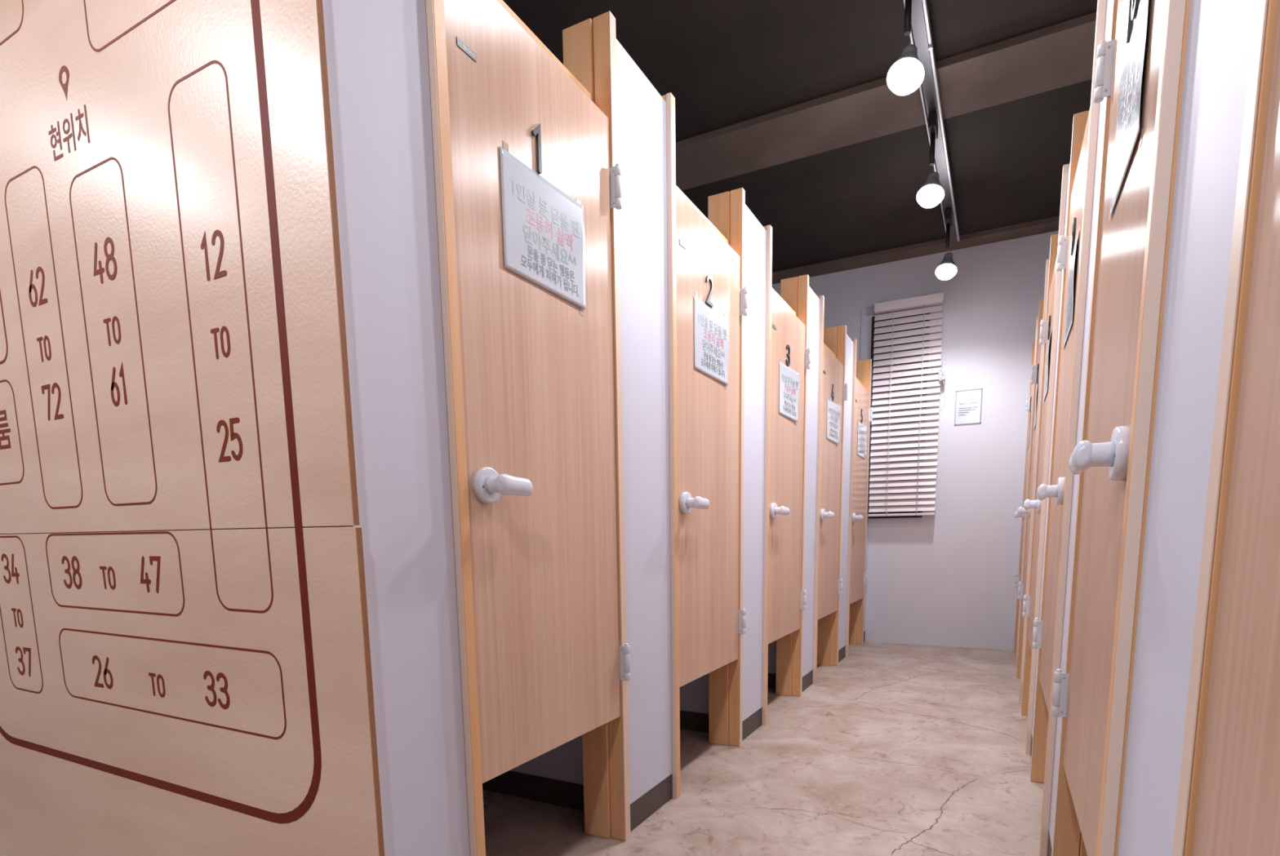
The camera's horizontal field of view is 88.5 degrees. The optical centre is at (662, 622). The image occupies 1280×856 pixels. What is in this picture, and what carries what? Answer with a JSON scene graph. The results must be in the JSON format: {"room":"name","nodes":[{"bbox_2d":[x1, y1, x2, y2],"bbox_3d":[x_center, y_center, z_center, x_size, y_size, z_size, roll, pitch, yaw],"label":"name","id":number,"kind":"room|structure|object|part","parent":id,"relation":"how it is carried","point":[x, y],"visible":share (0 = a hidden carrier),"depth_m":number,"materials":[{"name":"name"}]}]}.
{"room":"study room corridor","nodes":[
{"label":"study room corridor","id":0,"kind":"room"},
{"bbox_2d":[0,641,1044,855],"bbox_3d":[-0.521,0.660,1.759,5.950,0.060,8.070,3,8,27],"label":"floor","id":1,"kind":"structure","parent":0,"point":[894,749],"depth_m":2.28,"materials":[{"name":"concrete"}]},
{"bbox_2d":[1,0,470,855],"bbox_3d":[-1.261,-0.373,1.520,1.844,2.067,0.214,3,8,27],"label":"partition panel","id":2,"kind":"object","parent":1,"relation":"on","point":[376,51],"visible":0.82,"depth_m":1.10,"materials":[{"name":"white laminate"}]},
{"bbox_2d":[0,0,384,855],"bbox_3d":[-1.303,-0.355,1.415,1.866,2.060,0.012,3,8,27],"label":"board","id":3,"kind":"object","parent":2,"relation":"attached to","point":[174,354],"visible":1,"depth_m":1.20,"materials":[{"name":"brown wood"}]},
{"bbox_3d":[-1.310,-0.786,1.359,1.861,1.191,0.012,3,8,27],"label":"panel","id":4,"kind":"part","parent":3,"relation":"part of","materials":[{"name":"brown wood"}]},
{"bbox_3d":[-1.296,0.236,1.494,1.865,0.867,0.012,3,8,27],"label":"panel","id":5,"kind":"part","parent":3,"relation":"part of","materials":[{"name":"brown wood"}]},
{"bbox_3d":[-0.449,-0.369,1.104,0.022,1.984,0.214,3,8,27],"label":"panel","id":6,"kind":"part","parent":2,"relation":"part of","materials":[{"name":"white laminate"}]},
{"bbox_2d":[425,0,630,855],"bbox_3d":[-0.298,-0.390,1.487,0.132,2.088,0.607,3,8,27],"label":"door frame","id":7,"kind":"structure","parent":1,"relation":"on","point":[589,46],"depth_m":1.30,"materials":[{"name":"brown wood"}]},
{"bbox_2d":[444,0,630,783],"bbox_3d":[-0.231,-0.449,1.453,0.097,1.493,0.559,3,8,27],"label":"door","id":8,"kind":"structure","parent":7,"relation":"attached to","point":[538,372],"depth_m":1.40,"materials":[{"name":"brown wood"}]},
{"bbox_3d":[-0.351,-1.026,1.177,0.002,0.014,0.048,3,8,27],"label":"sign plate","id":9,"kind":"part","parent":8,"relation":"part of","materials":[{"name":"grey metal"}]},
{"bbox_3d":[-0.298,-0.266,1.284,0.046,0.040,0.095,3,8,27],"label":"handle lever","id":10,"kind":"part","parent":8,"relation":"part of","materials":[{"name":"white plastic"}]},
{"bbox_2d":[499,140,586,315],"bbox_3d":[-0.246,-0.824,1.401,0.007,0.250,0.284,3,8,27],"label":"paper notice","id":11,"kind":"object","parent":8,"relation":"attached to","point":[544,232],"visible":1,"depth_m":1.39,"materials":[{"name":"white paper"}]},
{"bbox_2d":[482,39,672,832],"bbox_3d":[-0.869,-0.479,2.283,1.844,2.067,0.302,3,8,27],"label":"partition panel","id":12,"kind":"object","parent":1,"relation":"on","point":[555,777],"visible":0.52,"depth_m":1.88,"materials":[{"name":"white laminate"}]},
{"bbox_3d":[-0.875,0.506,2.406,1.821,0.083,0.092,3,8,27],"label":"divider skirting","id":13,"kind":"part","parent":12,"relation":"part of","materials":[{"name":"grey plastic"}]},
{"bbox_3d":[-0.057,-0.474,1.867,0.022,1.984,0.302,3,8,27],"label":"panel","id":14,"kind":"part","parent":12,"relation":"part of","materials":[{"name":"white laminate"}]},
{"bbox_3d":[-0.046,0.550,2.003,0.021,0.083,0.302,3,8,27],"label":"skirting","id":15,"kind":"part","parent":12,"relation":"part of","materials":[{"name":"grey plastic"}]},
{"bbox_2d":[662,92,745,799],"bbox_3d":[0.115,-0.501,2.290,0.132,2.088,0.611,3,8,27],"label":"door frame","id":16,"kind":"structure","parent":1,"relation":"on","point":[726,210],"depth_m":2.13,"materials":[{"name":"brown wood"}]},
{"bbox_2d":[675,189,747,687],"bbox_3d":[0.182,-0.560,2.256,0.097,1.493,0.563,3,8,27],"label":"door","id":17,"kind":"structure","parent":16,"relation":"attached to","point":[711,620],"depth_m":2.23,"materials":[{"name":"brown wood"}]},
{"bbox_3d":[0.061,-1.137,1.978,0.002,0.014,0.048,3,8,27],"label":"sign plate","id":18,"kind":"part","parent":17,"relation":"part of","materials":[{"name":"grey"}]},
{"bbox_3d":[0.114,-0.377,2.086,0.046,0.040,0.095,3,8,27],"label":"handle lever","id":19,"kind":"part","parent":17,"relation":"part of","materials":[{"name":"white ceramic"}]},
{"bbox_2d":[693,292,729,389],"bbox_3d":[0.168,-0.935,2.202,0.010,0.250,0.284,3,8,27],"label":"paper notice","id":20,"kind":"object","parent":17,"relation":"attached to","point":[711,328],"visible":1,"depth_m":2.20,"materials":[{"name":"white paper"}]},
{"bbox_2d":[680,204,766,741],"bbox_3d":[-0.456,-0.590,3.086,1.844,2.067,0.298,3,8,27],"label":"partition panel","id":21,"kind":"object","parent":1,"relation":"on","point":[694,695],"visible":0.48,"depth_m":2.70,"materials":[{"name":"white laminate"}]},
{"bbox_3d":[-0.461,0.394,3.211,1.821,0.083,0.092,3,8,27],"label":"divider skirting","id":22,"kind":"part","parent":21,"relation":"part of","materials":[{"name":"grey plastic"}]},
{"bbox_3d":[0.366,0.439,2.806,0.021,0.083,0.298,3,8,27],"label":"skirting","id":23,"kind":"part","parent":21,"relation":"part of","materials":[{"name":"grey plastic"}]},
{"bbox_3d":[0.356,-0.586,2.670,0.022,1.984,0.298,3,8,27],"label":"panel","id":24,"kind":"part","parent":21,"relation":"part of","materials":[{"name":"white laminate"}]},
{"bbox_2d":[761,224,808,725],"bbox_3d":[0.527,-0.612,3.091,0.132,2.088,0.611,3,8,27],"label":"door frame","id":25,"kind":"structure","parent":1,"relation":"on","point":[794,291],"depth_m":3.19,"materials":[{"name":"brown wood"}]},
{"bbox_2d":[768,290,810,644],"bbox_3d":[0.594,-0.671,3.058,0.097,1.493,0.563,3,8,27],"label":"door","id":26,"kind":"structure","parent":25,"relation":"attached to","point":[786,600],"depth_m":3.04,"materials":[{"name":"brown wood"}]},
{"bbox_3d":[0.526,-0.488,2.887,0.046,0.040,0.095,3,8,27],"label":"handle lever","id":27,"kind":"part","parent":26,"relation":"part of","materials":[{"name":"white ceramic"}]},
{"bbox_2d":[779,358,799,425],"bbox_3d":[0.581,-1.046,3.003,0.013,0.250,0.284,3,8,27],"label":"paper notice","id":28,"kind":"object","parent":26,"relation":"attached to","point":[789,380],"visible":1,"depth_m":3.00,"materials":[{"name":"white paper"}]},
{"bbox_2d":[767,286,820,693],"bbox_3d":[-0.046,-0.701,3.883,1.844,2.067,0.288,3,8,27],"label":"partition panel","id":29,"kind":"object","parent":1,"relation":"on","point":[814,301],"visible":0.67,"depth_m":3.50,"materials":[{"name":"white laminate"}]},
{"bbox_3d":[-0.049,0.283,4.013,1.821,0.083,0.092,3,8,27],"label":"divider skirting","id":30,"kind":"part","parent":29,"relation":"part of","materials":[{"name":"grey plastic"}]},
{"bbox_3d":[0.776,0.329,3.603,0.021,0.083,0.288,3,8,27],"label":"skirting","id":31,"kind":"part","parent":29,"relation":"part of","materials":[{"name":"grey plastic"}]},
{"bbox_3d":[0.765,-0.696,3.467,0.022,1.984,0.288,3,8,27],"label":"panel","id":32,"kind":"part","parent":29,"relation":"part of","materials":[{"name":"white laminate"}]},
{"bbox_2d":[812,295,846,684],"bbox_3d":[0.931,-0.721,3.877,0.132,2.088,0.595,3,8,27],"label":"door frame","id":33,"kind":"structure","parent":1,"relation":"on","point":[826,629],"depth_m":3.98,"materials":[{"name":"brown wood"}]},
{"bbox_2d":[817,345,847,619],"bbox_3d":[0.998,-0.780,3.843,0.097,1.493,0.547,3,8,27],"label":"door","id":34,"kind":"structure","parent":33,"relation":"attached to","point":[829,584],"depth_m":3.83,"materials":[{"name":"brown wood"}]},
{"bbox_3d":[0.934,-0.598,3.680,0.046,0.040,0.095,3,8,27],"label":"handle lever","id":35,"kind":"part","parent":34,"relation":"part of","materials":[{"name":"white ceramic"}]},
{"bbox_2d":[826,395,840,447],"bbox_3d":[0.990,-1.156,3.795,0.016,0.250,0.284,3,8,27],"label":"paper notice","id":36,"kind":"object","parent":34,"relation":"attached to","point":[833,409],"visible":1,"depth_m":3.80,"materials":[{"name":"white paper"}]},
{"bbox_2d":[838,334,853,662],"bbox_3d":[0.356,-0.809,4.665,1.844,2.067,0.295,3,8,27],"label":"partition panel","id":37,"kind":"object","parent":1,"relation":"on","point":[849,349],"visible":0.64,"depth_m":4.28,"materials":[{"name":"white laminate"}]},
{"bbox_3d":[1.178,0.220,4.385,0.021,0.083,0.295,3,8,27],"label":"skirting","id":38,"kind":"part","parent":37,"relation":"part of","materials":[{"name":"grey plastic"}]},
{"bbox_2d":[844,338,871,657],"bbox_3d":[1.332,-0.829,4.658,0.132,2.088,0.587,3,8,27],"label":"door frame","id":39,"kind":"structure","parent":1,"relation":"on","point":[862,370],"depth_m":4.75,"materials":[{"name":"brown wood"}]},
{"bbox_2d":[849,378,872,604],"bbox_3d":[1.400,-0.888,4.624,0.097,1.493,0.539,3,8,27],"label":"door","id":40,"kind":"structure","parent":39,"relation":"attached to","point":[863,413],"depth_m":4.62,"materials":[{"name":"brown wood"}]},
{"bbox_3d":[1.337,-0.707,4.465,0.046,0.040,0.095,3,8,27],"label":"handle lever","id":41,"kind":"part","parent":40,"relation":"part of","materials":[{"name":"white ceramic"}]},
{"bbox_2d":[857,419,867,461],"bbox_3d":[1.393,-1.264,4.580,0.015,0.250,0.284,3,8,27],"label":"paper notice","id":42,"kind":"object","parent":40,"relation":"attached to","point":[862,429],"visible":1,"depth_m":4.59,"materials":[{"name":"white paper"}]},
{"bbox_2d":[863,366,873,642],"bbox_3d":[1.536,-0.862,4.970,0.022,2.067,0.156,3,8,27],"label":"partition panel","id":43,"kind":"object","parent":1,"relation":"on","point":[872,366],"visible":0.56,"depth_m":5.00,"materials":[{"name":"white laminate"}]},
{"bbox_2d":[1016,258,1049,702],"bbox_3d":[1.979,-0.670,3.406,0.132,2.088,0.618,3,8,27],"label":"door frame","id":44,"kind":"structure","parent":1,"relation":"on","point":[1042,302],"depth_m":3.25,"materials":[{"name":"brown wood"}]},
{"bbox_2d":[1017,342,1040,623],"bbox_3d":[1.917,-0.737,3.437,0.097,1.493,0.570,3,8,27],"label":"door","id":45,"kind":"structure","parent":44,"relation":"attached to","point":[1035,369],"depth_m":3.52,"materials":[{"name":"brown wood"}]},
{"bbox_3d":[1.802,-0.555,3.287,0.046,0.040,0.095,3,8,27],"label":"handle lever","id":46,"kind":"part","parent":45,"relation":"part of","materials":[{"name":"white ceramic"}]},
{"bbox_2d":[1033,380,1038,430],"bbox_3d":[1.910,-1.108,3.362,0.007,0.250,0.284,3,8,27],"label":"paper notice","id":47,"kind":"object","parent":45,"relation":"attached to","point":[1037,380],"visible":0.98,"depth_m":3.37,"materials":[{"name":"white paper"}]},
{"bbox_2d":[1021,164,1069,755],"bbox_3d":[1.582,-0.562,2.630,0.132,2.088,0.630,3,8,27],"label":"door frame","id":48,"kind":"structure","parent":1,"relation":"on","point":[1030,660],"depth_m":2.43,"materials":[{"name":"brown wood"}]},
{"bbox_2d":[1022,257,1057,654],"bbox_3d":[1.520,-0.629,2.662,0.097,1.493,0.582,3,8,27],"label":"door","id":49,"kind":"structure","parent":48,"relation":"attached to","point":[1028,603],"depth_m":2.70,"materials":[{"name":"brown wood"}]},
{"bbox_3d":[1.403,-0.447,2.506,0.046,0.040,0.095,3,8,27],"label":"handle lever","id":50,"kind":"part","parent":49,"relation":"part of","materials":[{"name":"white ceramic"}]},
{"bbox_2d":[1043,328,1052,402],"bbox_3d":[1.516,-1.002,2.592,0.007,0.250,0.284,3,8,27],"label":"paper notice","id":51,"kind":"object","parent":49,"relation":"attached to","point":[1048,343],"visible":1,"depth_m":2.61,"materials":[{"name":"white paper"}]},
{"bbox_2d":[1031,163,1070,756],"bbox_3d":[1.881,-0.468,1.975,1.234,2.067,0.281,3,8,27],"label":"partition panel","id":52,"kind":"object","parent":1,"relation":"on","point":[1069,163],"visible":0.14,"depth_m":2.33,"materials":[{"name":"white laminate"}]},
{"bbox_2d":[1030,0,1106,855],"bbox_3d":[1.173,-0.451,1.823,0.132,2.088,0.634,3,8,27],"label":"door frame","id":53,"kind":"structure","parent":1,"relation":"on","point":[1044,724],"depth_m":1.62,"materials":[{"name":"brown wood"}]},
{"bbox_2d":[1031,106,1090,714],"bbox_3d":[1.111,-0.517,1.854,0.097,1.493,0.586,3,8,27],"label":"door","id":54,"kind":"structure","parent":53,"relation":"attached to","point":[1043,633],"depth_m":1.84,"materials":[{"name":"brown wood"}]},
{"bbox_3d":[0.992,-0.335,1.697,0.046,0.040,0.095,3,8,27],"label":"handle lever","id":55,"kind":"part","parent":54,"relation":"part of","materials":[{"name":"white plastic"}]},
{"bbox_2d":[1062,225,1079,349],"bbox_3d":[1.107,-0.890,1.786,0.007,0.250,0.284,3,8,27],"label":"paper notice","id":56,"kind":"object","parent":54,"relation":"attached to","point":[1069,305],"visible":1,"depth_m":1.79,"materials":[{"name":"white paper"}]},
{"bbox_2d":[1047,0,1111,855],"bbox_3d":[1.472,-0.356,1.167,1.234,2.067,0.277,3,8,27],"label":"partition panel","id":57,"kind":"object","parent":1,"relation":"on","point":[1108,8],"visible":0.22,"depth_m":1.51,"materials":[{"name":"white laminate"}]},
{"bbox_3d":[0.943,0.597,1.571,0.021,0.083,0.277,3,8,27],"label":"skirting","id":58,"kind":"part","parent":57,"relation":"part of","materials":[{"name":"grey plastic"}]},
{"bbox_2d":[1051,0,1190,855],"bbox_3d":[0.762,-0.340,1.020,0.132,2.088,0.630,3,8,27],"label":"door frame","id":59,"kind":"structure","parent":1,"relation":"on","point":[1067,840],"depth_m":0.80,"materials":[{"name":"brown wood"}]},
{"bbox_2d":[1051,0,1164,855],"bbox_3d":[0.701,-0.406,1.052,0.097,1.493,0.582,3,8,27],"label":"door","id":60,"kind":"structure","parent":59,"relation":"attached to","point":[1081,695],"depth_m":1.01,"materials":[{"name":"brown wood"}]},
{"bbox_3d":[0.583,-0.224,0.896,0.046,0.040,0.095,3,8,27],"label":"handle lever","id":61,"kind":"part","parent":60,"relation":"part of","materials":[{"name":"white plastic"}]},
{"bbox_2d":[1109,0,1148,219],"bbox_3d":[0.697,-0.779,0.982,0.006,0.250,0.284,3,8,27],"label":"paper notice","id":62,"kind":"object","parent":60,"relation":"attached to","point":[1127,130],"visible":1,"depth_m":0.98,"materials":[{"name":"white paper"}]},
{"bbox_2d":[1117,0,1254,855],"bbox_3d":[1.064,-0.245,0.364,1.233,2.067,0.281,3,8,27],"label":"partition panel","id":63,"kind":"object","parent":1,"relation":"on","point":[1218,45],"visible":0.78,"depth_m":0.64,"materials":[{"name":"white laminate"}]},
{"bbox_2d":[1172,0,1278,855],"bbox_3d":[0.360,-0.227,0.208,0.132,2.088,0.637,3,8,27],"label":"door frame","id":64,"kind":"structure","parent":1,"relation":"on","point":[1264,17],"depth_m":0.51,"materials":[{"name":"brown wood"}]},
{"bbox_2d":[1191,0,1279,855],"bbox_3d":[0.299,-0.294,0.239,0.097,1.493,0.589,3,8,27],"label":"door","id":65,"kind":"structure","parent":64,"relation":"attached to","point":[1237,814],"depth_m":0.46,"materials":[{"name":"brown wood"}]},
{"bbox_2d":[502,0,1097,284],"bbox_3d":[-0.553,-2.190,1.380,5.950,0.110,8.070,3,8,27],"label":"ceiling","id":66,"kind":"structure","parent":0,"point":[789,104],"depth_m":3.04,"materials":[{"name":"black paint"}]},
{"bbox_2d":[886,0,959,279],"bbox_3d":[0.359,-1.942,1.319,0.172,0.445,6.930,3,8,27],"label":"lighting raceway","id":67,"kind":"object","parent":66,"relation":"attached to","point":[920,20],"depth_m":2.92,"materials":[{"name":"grey metal"}]},
{"bbox_3d":[0.843,-2.038,2.264,0.121,0.374,0.122,-3,8,-18],"label":"track spotlight","id":68,"kind":"part","parent":67,"relation":"part of","materials":[{"name":"white glass"}]},
{"bbox_3d":[0.846,-2.101,2.265,0.021,0.130,0.021,3,8,27],"label":"stem","id":69,"kind":"part","parent":67,"relation":"part of","materials":[{"name":"black"}]},
{"bbox_3d":[1.260,-2.150,3.076,0.121,0.374,0.122,-3,8,-18],"label":"track spotlight","id":70,"kind":"part","parent":67,"relation":"part of","materials":[{"name":"white glass"}]},
{"bbox_3d":[1.264,-2.213,3.077,0.021,0.130,0.021,3,8,27],"label":"stem","id":71,"kind":"part","parent":67,"relation":"part of","materials":[{"name":"black"}]},
{"bbox_3d":[1.723,-2.275,3.976,0.121,0.374,0.122,-3,8,-18],"label":"track spotlight","id":72,"kind":"part","parent":67,"relation":"part of","materials":[{"name":"white glass"}]},
{"bbox_3d":[1.727,-2.338,3.977,0.021,0.130,0.021,3,8,27],"label":"stem","id":73,"kind":"part","parent":67,"relation":"part of","materials":[{"name":"black metal"}]},
{"bbox_2d":[771,230,1058,650],"bbox_3d":[1.321,-1.268,5.184,5.950,2.820,0.120,3,8,27],"label":"wall","id":74,"kind":"structure","parent":0,"point":[945,579],"depth_m":4.70,"materials":[{"name":"white paint"}]},
{"bbox_2d":[859,306,930,523],"bbox_3d":[1.717,-1.537,4.911,0.480,1.577,0.076,3,8,27],"label":"window","id":75,"kind":"structure","parent":74,"relation":"in","point":[867,313],"depth_m":4.90,"materials":[{"name":"brown"}]},
{"bbox_2d":[867,292,945,516],"bbox_3d":[1.782,-1.546,4.779,0.498,1.531,0.107,3,8,27],"label":"blind","id":76,"kind":"object","parent":75,"relation":"attached to","point":[922,498],"visible":0.99,"depth_m":4.76,"materials":[{"name":"white plastic"}]},
{"bbox_3d":[1.768,-0.795,4.872,0.465,0.018,0.048,3,8,27],"label":"rail","id":77,"kind":"part","parent":76,"relation":"part of","materials":[{"name":"white plastic"}]},
{"bbox_3d":[1.753,-2.267,4.676,0.467,0.060,0.056,3,8,27],"label":"head rail","id":78,"kind":"part","parent":76,"relation":"part of","materials":[{"name":"white"}]},
{"bbox_3d":[1.960,-1.909,4.589,0.046,0.647,0.021,3,8,27],"label":"pull cord","id":79,"kind":"part","parent":76,"relation":"part of","materials":[{"name":"white plastic"}]},
{"bbox_2d":[954,388,982,425],"bbox_3d":[2.161,-1.520,4.645,0.169,0.236,0.007,3,8,27],"label":"notice","id":80,"kind":"object","parent":74,"relation":"attached to","point":[968,402],"visible":1,"depth_m":4.64,"materials":[{"name":"white paper"}]},
{"bbox_2d":[1013,384,1032,604],"bbox_3d":[2.329,-0.848,4.239,0.097,1.493,0.569,3,8,27],"label":"door","id":81,"kind":"structure","parent":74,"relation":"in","point":[1028,398],"depth_m":4.36,"materials":[{"name":"brown wood"}]},
{"bbox_3d":[2.215,-0.666,4.089,0.046,0.040,0.095,3,8,27],"label":"handle lever","id":82,"kind":"part","parent":81,"relation":"part of","materials":[{"name":"white ceramic"}]},
{"bbox_2d":[1026,409,1031,449],"bbox_3d":[2.322,-1.219,4.164,0.007,0.250,0.284,3,8,27],"label":"paper notice","id":83,"kind":"object","parent":81,"relation":"attached to","point":[1030,410],"visible":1,"depth_m":4.17,"materials":[{"name":"white paper"}]},
{"bbox_2d":[1013,315,1038,668],"bbox_3d":[2.391,-0.781,4.208,0.132,2.088,0.617,3,8,27],"label":"door frame","id":84,"kind":"structure","parent":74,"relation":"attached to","point":[1034,344],"depth_m":4.07,"materials":[{"name":"brown wood"}]}
]}

